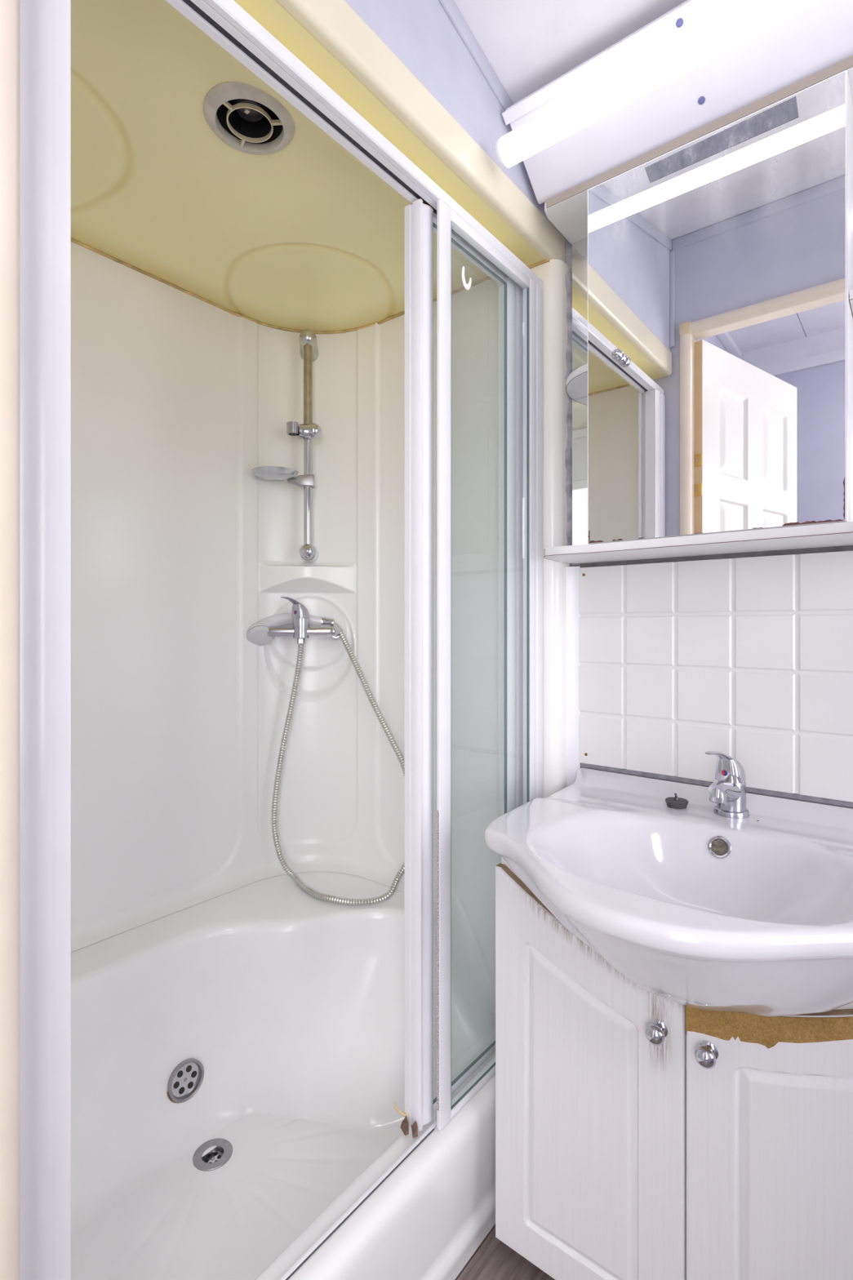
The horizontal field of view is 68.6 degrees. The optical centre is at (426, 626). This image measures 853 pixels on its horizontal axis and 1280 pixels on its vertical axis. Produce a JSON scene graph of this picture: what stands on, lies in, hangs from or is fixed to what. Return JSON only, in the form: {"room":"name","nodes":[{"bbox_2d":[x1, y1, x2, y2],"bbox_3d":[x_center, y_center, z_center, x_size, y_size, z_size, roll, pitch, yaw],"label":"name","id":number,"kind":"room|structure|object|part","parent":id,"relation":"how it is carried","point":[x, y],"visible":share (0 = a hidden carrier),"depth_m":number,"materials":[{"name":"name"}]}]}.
{"room":"bathroom","nodes":[
{"label":"bathroom","id":0,"kind":"room"},
{"bbox_2d":[345,0,564,236],"bbox_3d":[-0.057,-1.050,0.931,0.050,0.500,1.055,0,0,39],"label":"wall","id":1,"kind":"structure","parent":0,"point":[421,34],"depth_m":1.00,"materials":[{"name":"purple paint"}]},
{"bbox_2d":[438,0,513,111],"bbox_3d":[-0.036,-1.025,0.913,0.005,0.278,1.053,0,0,39],"label":"trim","id":2,"kind":"structure","parent":1,"relation":"attached to","point":[450,6],"depth_m":1.06,"materials":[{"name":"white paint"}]},
{"bbox_2d":[454,1223,555,1279],"bbox_3d":[0.145,1.093,0.070,3.060,0.050,2.390,0,0,39],"label":"floor","id":3,"kind":"structure","parent":0,"point":[493,1260],"depth_m":1.04,"materials":[{"name":"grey wood"}]},
{"bbox_2d":[70,871,495,1279],"bbox_3d":[-0.314,0.841,1.105,0.680,0.451,0.995,0,0,39],"label":"bathtub","id":4,"kind":"object","parent":3,"relation":"on","point":[237,1055],"visible":0.84,"depth_m":1.18,"materials":[{"name":"white plastic"}]},
{"bbox_2d":[19,0,542,1279],"bbox_3d":[-0.089,0.034,0.925,0.068,1.580,0.990,0,0,39],"label":"shower door frame","id":5,"kind":"structure","parent":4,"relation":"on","point":[44,24],"depth_m":0.57,"materials":[{"name":"white plastic"}]},
{"bbox_3d":[-0.369,0.064,0.565,0.056,1.520,0.070,0,0,39],"label":"wall post","id":6,"kind":"part","parent":5,"relation":"part of","materials":[{"name":"white plastic"}]},
{"bbox_3d":[-0.084,-0.707,0.921,0.043,0.019,0.990,0,0,39],"label":"header rail","id":7,"kind":"part","parent":5,"relation":"part of","materials":[{"name":"white plastic"}]},
{"bbox_2d":[392,198,515,1137],"bbox_3d":[0.064,0.062,1.142,0.047,1.515,0.334,0,0,39],"label":"sliding shower door","id":8,"kind":"structure","parent":5,"relation":"attached to","point":[420,1103],"depth_m":1.03,"materials":[{"name":"white plastic"}]},
{"bbox_3d":[0.206,0.064,1.288,0.052,1.520,0.055,0,0,39],"label":"wall post","id":9,"kind":"part","parent":5,"relation":"part of","materials":[{"name":"white plastic"}]},
{"bbox_2d":[70,0,580,1013],"bbox_3d":[-0.302,0.118,1.125,0.755,1.889,1.048,0,0,39],"label":"shower cubicle","id":10,"kind":"object","parent":3,"relation":"on","point":[200,264],"visible":0.76,"depth_m":1.36,"materials":[{"name":"white plastic"}]},
{"bbox_2d":[203,81,295,155],"bbox_3d":[-0.272,-0.802,0.962,0.136,0.067,0.136,0,0,39],"label":"fan","id":11,"kind":"object","parent":10,"relation":"attached to","point":[246,117],"visible":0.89,"depth_m":0.97,"materials":[{"name":"beige plastic"}]},
{"bbox_2d":[250,328,321,563],"bbox_3d":[-0.342,-0.450,1.545,0.178,0.575,0.098,0,0,-29],"label":"riser rail","id":12,"kind":"object","parent":10,"relation":"attached to","point":[307,431],"visible":1,"depth_m":1.55,"materials":[{"name":"silver metal"}]},
{"bbox_3d":[-0.371,-0.371,1.528,0.104,0.018,0.104,0,0,39],"label":"soap dish","id":13,"kind":"part","parent":12,"relation":"part of","materials":[{"name":"clear plastic"}]},
{"bbox_3d":[-0.296,-0.348,1.557,0.021,0.303,0.021,0,0,39],"label":"rail","id":14,"kind":"part","parent":12,"relation":"part of","materials":[{"name":"silver metal"}]},
{"bbox_3d":[-0.296,-0.611,1.557,0.022,0.222,0.022,0,0,39],"label":"rail","id":15,"kind":"part","parent":12,"relation":"part of","materials":[{"name":"silver metal"}]},
{"bbox_3d":[-0.278,-0.484,1.547,0.036,0.036,0.038,0,0,-6],"label":"slider knob","id":16,"kind":"part","parent":12,"relation":"part of","materials":[{"name":"silver metal"}]},
{"bbox_2d":[266,596,342,644],"bbox_3d":[-0.310,-0.015,1.549,0.205,0.115,0.111,0,0,-6],"label":"shower mixer","id":17,"kind":"object","parent":10,"relation":"attached to","point":[300,629],"visible":0.88,"depth_m":1.54,"materials":[{"name":"silver metal"}]},
{"bbox_2d":[246,613,333,646],"bbox_3d":[-0.342,0.007,1.574,0.215,0.084,0.061,0,0,-21],"label":"handset","id":18,"kind":"object","parent":17,"relation":"attached to","point":[256,634],"visible":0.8,"depth_m":1.55,"materials":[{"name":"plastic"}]},
{"bbox_3d":[-0.345,-0.005,1.574,0.171,0.060,0.044,0,0,-18],"label":"handle","id":19,"kind":"part","parent":18,"relation":"part of","materials":[{"name":"grey plastic"}]},
{"bbox_3d":[-0.329,-0.060,1.518,0.024,0.025,0.061,0,0,30],"label":"handle","id":20,"kind":"part","parent":17,"relation":"part of","materials":[{"name":"silver metal"}]},
{"bbox_3d":[-0.311,-0.040,1.549,0.040,0.036,0.042,0,0,39],"label":"lever","id":21,"kind":"part","parent":17,"relation":"part of","materials":[{"name":"silver metal"}]},
{"bbox_2d":[271,621,404,906],"bbox_3d":[-0.198,0.302,1.489,0.354,0.630,0.196,0,0,39],"label":"shower hose","id":22,"kind":"object","parent":17,"relation":"attached to","point":[317,895],"visible":0.86,"depth_m":1.53,"materials":[{"name":"metal"}]},
{"bbox_3d":[-0.321,-0.771,1.138,0.709,0.028,1.046,0,0,39],"label":"ceiling panel","id":23,"kind":"part","parent":10,"relation":"part of","materials":[{"name":"plastic"}]},
{"bbox_2d":[495,856,852,1279],"bbox_3d":[0.450,0.720,0.966,0.615,0.696,0.365,0,0,39],"label":"vanity cabinet","id":24,"kind":"object","parent":3,"relation":"on","point":[641,1134],"visible":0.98,"depth_m":0.88,"materials":[{"name":"white wood"}]},
{"bbox_3d":[0.232,0.691,1.169,0.016,0.638,0.320,0,0,39],"label":"panel","id":25,"kind":"part","parent":24,"relation":"part of","materials":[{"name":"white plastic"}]},
{"bbox_3d":[0.236,0.705,0.949,0.302,0.615,0.018,0,0,39],"label":"door","id":26,"kind":"part","parent":24,"relation":"part of","materials":[{"name":"white wood"}]},
{"bbox_3d":[0.315,0.557,0.858,0.026,0.026,0.028,0,0,39],"label":"knob","id":27,"kind":"part","parent":24,"relation":"part of","materials":[{"name":"silver metal"}]},
{"bbox_2d":[484,768,852,1017],"bbox_3d":[0.386,0.393,0.885,0.625,0.203,0.566,0,0,39],"label":"washbasin","id":28,"kind":"object","parent":24,"relation":"in","point":[697,907],"visible":0.98,"depth_m":0.89,"materials":[{"name":"white ceramic"}]},
{"bbox_2d":[665,793,688,808],"bbox_3d":[0.441,0.305,1.102,0.038,0.024,0.038,0,0,39],"label":"plug","id":29,"kind":"object","parent":28,"relation":"on","point":[676,802],"visible":1,"depth_m":1.09,"materials":[{"name":"grey rubber"}]},
{"bbox_2d":[705,751,750,818],"bbox_3d":[0.502,0.260,1.040,0.055,0.114,0.103,0,0,39],"label":"mixer tap","id":30,"kind":"object","parent":28,"relation":"on","point":[729,792],"visible":1,"depth_m":1.04,"materials":[{"name":"silver metal"}]},
{"bbox_3d":[0.484,0.217,1.034,0.068,0.028,0.027,0,0,-38],"label":"handle","id":31,"kind":"part","parent":30,"relation":"part of","materials":[{"name":"silver metal"}]},
{"bbox_3d":[0.493,0.274,1.030,0.039,0.045,0.072,0,0,39],"label":"spout","id":32,"kind":"part","parent":30,"relation":"part of","materials":[{"name":"silver metal"}]},
{"bbox_3d":[0.515,0.239,1.058,0.045,0.040,0.047,0,0,39],"label":"lever","id":33,"kind":"part","parent":30,"relation":"part of","materials":[{"name":"silver metal"}]},
{"bbox_3d":[0.369,0.480,0.865,0.579,0.201,0.016,0,0,39],"label":"rail","id":34,"kind":"part","parent":24,"relation":"part of","materials":[{"name":"white wood"}]},
{"bbox_3d":[0.365,0.560,0.817,0.026,0.026,0.028,0,0,39],"label":"knob","id":35,"kind":"part","parent":24,"relation":"part of","materials":[{"name":"silver metal"}]},
{"bbox_3d":[0.478,0.705,0.756,0.311,0.615,0.018,0,0,39],"label":"door","id":36,"kind":"part","parent":24,"relation":"part of","materials":[{"name":"white wood"}]},
{"bbox_2d":[453,0,687,104],"bbox_3d":[0.270,-1.063,0.683,2.490,0.331,1.195,0,0,39],"label":"ceiling","id":37,"kind":"structure","parent":0,"point":[528,45],"depth_m":1.03,"materials":[{"name":"white paint"}]},
{"bbox_2d":[494,236,852,1013],"bbox_3d":[0.617,-0.116,1.119,2.490,2.368,0.080,0,0,39],"label":"wall","id":38,"kind":"structure","parent":0,"point":[568,246],"depth_m":1.30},
{"bbox_2d":[543,55,852,564],"bbox_3d":[0.481,-0.471,1.049,0.596,0.680,0.198,0,0,39],"label":"upper cabinet","id":39,"kind":"object","parent":38,"relation":"attached to","point":[709,385],"visible":1,"depth_m":0.98,"materials":[{"name":"mirror"}]},
{"bbox_2d":[566,364,587,399],"bbox_3d":[0.307,-0.478,1.219,0.100,0.014,0.118,0,0,39],"label":"shelf","id":40,"kind":"object","parent":39,"relation":"attached to","point":[577,381],"depth_m":1.21,"materials":[{"name":"white plastic"}]},
{"bbox_2d":[572,237,588,545],"bbox_3d":[0.344,-0.471,1.268,0.103,0.648,0.004,0,0,39],"label":"mirror","id":41,"kind":"object","parent":39,"relation":"on","point":[580,245],"depth_m":1.29,"materials":[{"name":"white mirror"}]},
{"bbox_3d":[0.326,-0.462,1.064,0.018,0.018,0.029,0,0,39],"label":"knob","id":42,"kind":"part","parent":39,"relation":"part of","materials":[{"name":"silver metal"}]},
{"bbox_2d":[543,521,852,564],"bbox_3d":[0.487,-0.139,1.057,0.595,0.016,0.178,0,0,39],"label":"shelf","id":43,"kind":"object","parent":39,"relation":"attached to","point":[748,536],"depth_m":1.02,"materials":[{"name":"white plastic"}]},
{"bbox_2d":[849,288,852,312],"bbox_3d":[0.686,-0.478,0.917,0.100,0.014,0.118,0,0,39],"label":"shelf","id":44,"kind":"object","parent":39,"relation":"attached to","point":[851,291],"depth_m":0.90,"materials":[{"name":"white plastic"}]},
{"bbox_2d":[578,551,852,802],"bbox_3d":[0.635,0.080,1.048,0.814,0.404,0.008,0,0,39],"label":"tile panel","id":45,"kind":"object","parent":38,"relation":"attached to","point":[749,660],"visible":0.98,"depth_m":1.12,"materials":[{"name":"white tile"}]},
{"bbox_2d":[580,545,852,568],"bbox_3d":[0.638,-0.127,1.049,0.810,0.008,0.004,0,0,39],"label":"trim","id":46,"kind":"structure","parent":38,"relation":"attached to","point":[849,548],"depth_m":1.13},
{"bbox_2d":[581,762,852,807],"bbox_3d":[0.638,0.287,1.049,0.810,0.010,0.004,0,0,39],"label":"trim","id":47,"kind":"structure","parent":38,"relation":"attached to","point":[794,796],"depth_m":1.14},
{"bbox_3d":[-0.084,-0.116,0.240,2.490,2.368,0.060,0,0,39],"label":"wall","id":48,"kind":"structure","parent":0,"visible":0},
{"bbox_2d":[0,0,19,1279],"bbox_3d":[-0.066,0.085,0.238,0.741,1.966,0.080,0,0,39],"label":"door frame","id":49,"kind":"structure","parent":48,"relation":"attached to","point":[9,9],"depth_m":0.47,"materials":[{"name":"beige wood"}]},
{"bbox_3d":[1.206,-0.116,-0.076,0.080,2.368,1.055,0,0,39],"label":"wall","id":50,"kind":"structure","parent":0,"visible":0},
{"bbox_2d":[502,0,852,204],"bbox_3d":[0.780,-0.879,0.694,1.543,0.110,0.134,0,0,39],"label":"board","id":51,"kind":"object","parent":50,"relation":"attached to","point":[820,37],"visible":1,"depth_m":1.00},
{"bbox_2d":[495,0,826,169],"bbox_3d":[0.628,-0.847,0.714,1.228,0.115,0.102,0,0,39],"label":"lamp","id":52,"kind":"object","parent":51,"relation":"attached to","point":[744,21],"visible":1,"depth_m":0.90,"materials":[{"name":"white plastic"}]}
]}

